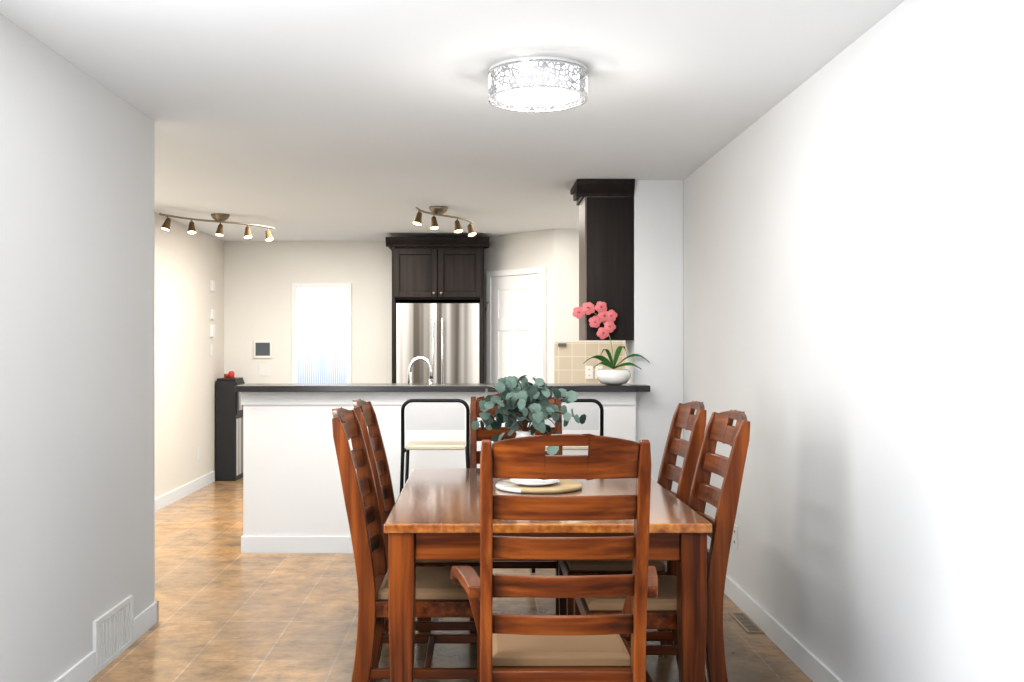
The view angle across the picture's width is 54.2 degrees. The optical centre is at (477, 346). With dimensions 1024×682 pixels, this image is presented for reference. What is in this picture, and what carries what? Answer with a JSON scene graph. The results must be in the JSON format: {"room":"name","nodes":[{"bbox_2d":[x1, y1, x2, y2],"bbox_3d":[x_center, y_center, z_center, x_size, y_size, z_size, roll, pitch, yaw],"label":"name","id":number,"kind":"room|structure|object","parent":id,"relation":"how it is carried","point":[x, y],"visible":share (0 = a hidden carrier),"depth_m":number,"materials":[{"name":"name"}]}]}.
{"room":"dining room","nodes":[
{"label":"dining room","id":0,"kind":"room"},
{"bbox_2d":[0,14,154,681],"bbox_3d":[-1.635,0.120,1.335,0.120,2.440,7.070,0,0,0],"label":"wall","id":1,"kind":"structure","parent":0,"point":[77,351],"depth_m":3.87,"materials":[{"name":"paint"}]},
{"bbox_2d":[53,651,94,681],"bbox_3d":[-1.567,1.290,0.946,0.013,0.100,6.270,0,0,0],"label":"baseboard","id":2,"kind":"structure","parent":1,"relation":"attached to","point":[84,670],"depth_m":3.95,"materials":[{"name":"white wood"}]},
{"bbox_2d":[93,595,132,674],"bbox_3d":[-1.567,1.231,4.305,0.015,0.218,0.440,0,0,0],"label":"air vent","id":3,"kind":"object","parent":1,"relation":"in","point":[112,633],"visible":0.98,"depth_m":4.27,"materials":[{"name":"white metal"}]},
{"bbox_2d":[133,601,157,642],"bbox_3d":[-1.567,1.290,4.707,0.013,0.100,0.354,0,0,0],"label":"baseboard","id":4,"kind":"structure","parent":1,"relation":"attached to","point":[147,618],"depth_m":4.69,"materials":[{"name":"white wood"}]},
{"bbox_2d":[155,213,223,498],"bbox_3d":[-2.700,0.120,7.075,0.120,2.440,6.950,0,0,0],"label":"wall","id":5,"kind":"structure","parent":0,"point":[189,370],"depth_m":9.03,"materials":[{"name":"paint"}]},
{"bbox_2d":[155,471,214,511],"bbox_3d":[-2.632,1.290,6.855,0.013,0.100,6.250,0,0,0],"label":"baseboard","id":6,"kind":"structure","parent":5,"relation":"attached to","point":[170,497],"depth_m":8.92,"materials":[{"name":"white wood"}]},
{"bbox_2d":[197,280,214,460],"bbox_3d":[-2.624,0.205,9.662,0.030,1.730,0.545,0,0,0],"label":"light switches","id":7,"kind":"object","parent":5,"relation":"attached to","point":[212,311],"visible":0.98,"depth_m":9.85,"materials":[{"name":"white plastic"}]},
{"bbox_2d":[224,241,391,383],"bbox_3d":[-0.704,0.120,10.460,4.113,2.440,0.120,0,0,0],"label":"wall","id":8,"kind":"structure","parent":0,"point":[260,277],"depth_m":10.40,"materials":[{"name":"paint"}]},
{"bbox_2d":[254,340,271,375],"bbox_3d":[-2.235,0.113,10.389,0.190,0.375,0.021,0,0,0],"label":"thermostat","id":9,"kind":"object","parent":8,"relation":"attached to","point":[262,348],"visible":1,"depth_m":10.38,"materials":[{"name":"white plastic"}]},
{"bbox_2d":[292,283,351,382],"bbox_3d":[-1.624,0.287,10.389,0.618,1.905,0.021,0,0,0],"label":"window","id":10,"kind":"structure","parent":8,"relation":"in","point":[321,332],"depth_m":10.39,"materials":[{"name":"white glass"}]},
{"bbox_2d":[241,392,635,552],"bbox_3d":[-0.257,0.815,6.583,2.570,1.050,0.154,0,0,0],"label":"wall","id":11,"kind":"structure","parent":0,"point":[293,499],"depth_m":6.52,"materials":[{"name":"paint"}]},
{"bbox_2d":[235,383,649,391],"bbox_3d":[-0.227,0.268,6.620,2.667,0.040,0.400,0,0,0],"label":"countertop","id":12,"kind":"structure","parent":11,"relation":"on","point":[391,387],"depth_m":6.42,"materials":[{"name":"grey stone"}]},
{"bbox_2d":[408,356,433,382],"bbox_3d":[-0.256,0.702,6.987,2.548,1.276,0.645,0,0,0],"label":"faucet","id":13,"kind":"object","parent":12,"relation":"on","point":[414,360],"visible":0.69,"depth_m":6.84,"materials":[{"name":"grey metal"}]},
{"bbox_2d":[572,301,649,384],"bbox_3d":[0.869,-0.027,6.530,0.511,0.545,0.224,0,0,0],"label":"orchid pot","id":14,"kind":"object","parent":12,"relation":"on","point":[613,376],"visible":1,"depth_m":6.51,"materials":[{"name":"white ceramic"}]},
{"bbox_2d":[88,477,812,681],"bbox_3d":[-0.650,1.370,4.150,4.500,0.060,12.900,0,0,0],"label":"floor","id":15,"kind":"structure","parent":0,"point":[228,611],"depth_m":4.92,"materials":[{"name":"tile"}]},
{"bbox_2d":[216,371,244,480],"bbox_3d":[-2.515,0.792,10.180,0.220,1.095,0.360,0,0,0],"label":"base cabinet","id":16,"kind":"object","parent":15,"relation":"on","point":[229,436],"visible":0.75,"depth_m":10.00,"materials":[{"name":"grey wood"}]},
{"bbox_2d":[332,407,479,681],"bbox_3d":[-0.253,0.788,3.790,0.587,1.116,0.460,0,0,0],"label":"chair","id":17,"kind":"object","parent":15,"relation":"on","point":[439,593],"visible":0.88,"depth_m":3.57,"materials":[{"name":"brown wood"}]},
{"bbox_2d":[352,399,479,667],"bbox_3d":[-0.253,0.788,4.400,0.587,1.116,0.460,0,0,0],"label":"chair","id":18,"kind":"object","parent":15,"relation":"on","point":[367,416],"visible":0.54,"depth_m":4.19,"materials":[{"name":"brown wood"}]},
{"bbox_2d":[400,399,469,492],"bbox_3d":[-0.255,0.825,6.147,0.452,1.032,0.427,0,0,0],"label":"bar stool","id":19,"kind":"object","parent":15,"relation":"on","point":[435,416],"visible":0.67,"depth_m":5.97,"materials":[{"name":"black metal"}]},
{"bbox_2d":[385,237,488,382],"bbox_3d":[-0.390,0.141,10.007,1.000,2.398,0.780,0,0,0],"label":"cabinet surround","id":20,"kind":"object","parent":15,"relation":"on","point":[437,269],"visible":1,"depth_m":9.68,"materials":[{"name":"brown wood"}]},
{"bbox_2d":[396,303,479,382],"bbox_3d":[-0.390,0.448,10.007,0.810,1.745,0.727,0,0,0],"label":"fridge","id":21,"kind":"object","parent":15,"relation":"on","point":[443,339],"visible":0.33,"depth_m":9.70,"materials":[{"name":"silver metal"}]},
{"bbox_2d":[470,393,562,633],"bbox_3d":[0.190,0.788,4.798,0.460,1.116,0.587,0,0,0],"label":"chair","id":22,"kind":"object","parent":15,"relation":"on","point":[479,434],"visible":0.15,"depth_m":4.99,"materials":[{"name":"brown wood"}]},
{"bbox_2d":[384,468,711,681],"bbox_3d":[0.230,0.960,4.035,1.080,0.760,1.510,0,0,0],"label":"dining table","id":23,"kind":"object","parent":15,"relation":"on","point":[434,514],"visible":0.65,"depth_m":3.31,"materials":[{"name":"brown wood"}]},
{"bbox_2d":[472,375,585,454],"bbox_3d":[0.224,0.350,4.491,0.506,0.457,0.433,0,0,0],"label":"potted plant","id":24,"kind":"object","parent":23,"relation":"on","point":[526,400],"visible":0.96,"depth_m":4.47,"materials":[{"name":"green plant"}]},
{"bbox_2d":[496,479,581,493],"bbox_3d":[0.250,0.561,4.110,0.356,0.036,0.356,0,0,0],"label":"plate","id":25,"kind":"object","parent":23,"relation":"on","point":[539,486],"visible":0.9,"depth_m":4.02,"materials":[{"name":"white ceramic"}]},
{"bbox_2d":[451,433,657,681],"bbox_3d":[0.236,0.788,2.950,0.648,1.116,0.594,0,0,0],"label":"chair","id":26,"kind":"object","parent":15,"relation":"on","point":[551,648],"visible":1,"depth_m":2.74,"materials":[{"name":"brown wood"}]},
{"bbox_2d":[532,399,603,572],"bbox_3d":[0.545,0.825,6.147,0.452,1.032,0.427,0,0,0],"label":"bar stool","id":27,"kind":"object","parent":15,"relation":"on","point":[590,411],"visible":0.27,"depth_m":5.97,"materials":[{"name":"black metal"}]},
{"bbox_2d":[558,401,706,670],"bbox_3d":[0.653,0.788,4.250,0.587,1.116,0.460,0,0,0],"label":"chair","id":28,"kind":"object","parent":15,"relation":"on","point":[686,418],"visible":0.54,"depth_m":4.05,"materials":[{"name":"brown wood"}]},
{"bbox_2d":[574,410,749,681],"bbox_3d":[0.663,0.788,3.640,0.587,1.116,0.460,0,0,0],"label":"chair","id":29,"kind":"object","parent":15,"relation":"on","point":[662,606],"visible":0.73,"depth_m":3.42,"materials":[{"name":"brown wood"}]},
{"bbox_2d":[729,612,763,632],"bbox_3d":[1.300,1.336,4.855,0.076,0.007,0.350,0,0,0],"label":"floor vent","id":30,"kind":"object","parent":15,"relation":"in","point":[747,624],"visible":1,"depth_m":4.84,"materials":[{"name":"beige metal"}]},
{"bbox_2d":[0,0,904,240],"bbox_3d":[-0.650,-1.120,4.150,4.500,0.040,12.900,0,0,0],"label":"ceiling","id":31,"kind":"structure","parent":0,"point":[334,120],"depth_m":4.34,"materials":[{"name":"paint"}]},
{"bbox_2d":[159,213,274,241],"bbox_3d":[-2.139,-1.006,8.305,0.735,0.187,0.956,0,0,0],"label":"light","id":32,"kind":"object","parent":31,"relation":"attached to","point":[219,218],"visible":1,"depth_m":8.26,"materials":[{"name":"silver metal"}]},
{"bbox_2d":[412,206,476,236],"bbox_3d":[-0.254,-1.006,7.935,0.487,0.187,0.952,0,0,0],"label":"light","id":33,"kind":"object","parent":31,"relation":"attached to","point":[438,211],"visible":1,"depth_m":7.82,"materials":[{"name":"silver metal"}]},
{"bbox_2d":[488,56,587,111],"bbox_3d":[0.237,-1.033,3.970,0.396,0.132,0.396,0,0,0],"label":"lamp","id":34,"kind":"object","parent":31,"relation":"attached to","point":[539,81],"visible":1,"depth_m":3.86,"materials":[{"name":"white glass"}]},
{"bbox_2d":[484,229,622,382],"bbox_3d":[0.707,0.120,9.859,1.293,2.440,1.078,0,0,0],"label":"wall","id":35,"kind":"structure","parent":0,"point":[555,252],"depth_m":9.34,"materials":[{"name":"paint"}]},
{"bbox_2d":[486,267,545,382],"bbox_3d":[0.346,0.295,9.651,0.096,2.090,0.780,0,0,-42],"label":"door","id":36,"kind":"structure","parent":35,"relation":"attached to","point":[516,322],"depth_m":9.63,"materials":[{"name":"white wood"}]},
{"bbox_2d":[554,342,624,382],"bbox_3d":[1.032,0.189,8.164,0.639,0.472,2.308,0,0,0],"label":"tile backsplash","id":37,"kind":"structure","parent":35,"relation":"attached to","point":[570,358],"depth_m":9.31,"materials":[{"name":"beige tile"}]},
{"bbox_2d":[585,366,592,378],"bbox_3d":[1.034,0.235,9.302,0.070,0.120,0.008,0,0,0],"label":"outlet","id":38,"kind":"object","parent":37,"relation":"attached to","point":[588,372],"depth_m":9.30,"materials":[{"name":"white plastic"}]},
{"bbox_2d":[595,366,602,378],"bbox_3d":[1.125,0.235,9.302,0.070,0.120,0.008,0,0,0],"label":"outlet","id":39,"kind":"object","parent":37,"relation":"attached to","point":[597,368],"depth_m":9.30,"materials":[{"name":"white plastic"}]},
{"bbox_2d":[625,180,682,492],"bbox_3d":[1.192,0.120,6.795,0.323,2.440,0.410,0,0,0],"label":"wall","id":40,"kind":"structure","parent":0,"point":[657,342],"depth_m":6.59,"materials":[{"name":"paint"}]},
{"bbox_2d":[570,179,634,339],"bbox_3d":[0.837,-0.572,6.765,0.381,1.052,0.460,0,0,0],"label":"upper cabinet","id":41,"kind":"object","parent":40,"relation":"attached to","point":[606,241],"visible":1,"depth_m":6.59,"materials":[{"name":"brown wood"}]},
{"bbox_2d":[623,0,1023,681],"bbox_3d":[1.415,0.120,4.175,0.120,2.440,12.750,0,0,0],"label":"wall","id":42,"kind":"structure","parent":0,"point":[853,280],"depth_m":3.35,"materials":[{"name":"paint"}]},
{"bbox_2d":[733,524,737,548],"bbox_3d":[1.349,0.995,5.247,0.010,0.120,0.075,0,0,0],"label":"outlet","id":43,"kind":"object","parent":42,"relation":"attached to","point":[735,537],"visible":0.96,"depth_m":5.24,"materials":[{"name":"white plastic"}]},
{"bbox_2d":[724,575,842,681],"bbox_3d":[1.348,1.290,2.199,0.013,0.100,8.779,0,0,0],"label":"baseboard","id":44,"kind":"structure","parent":42,"relation":"attached to","point":[807,662],"depth_m":4.42,"materials":[{"name":"white wood"}]}
]}

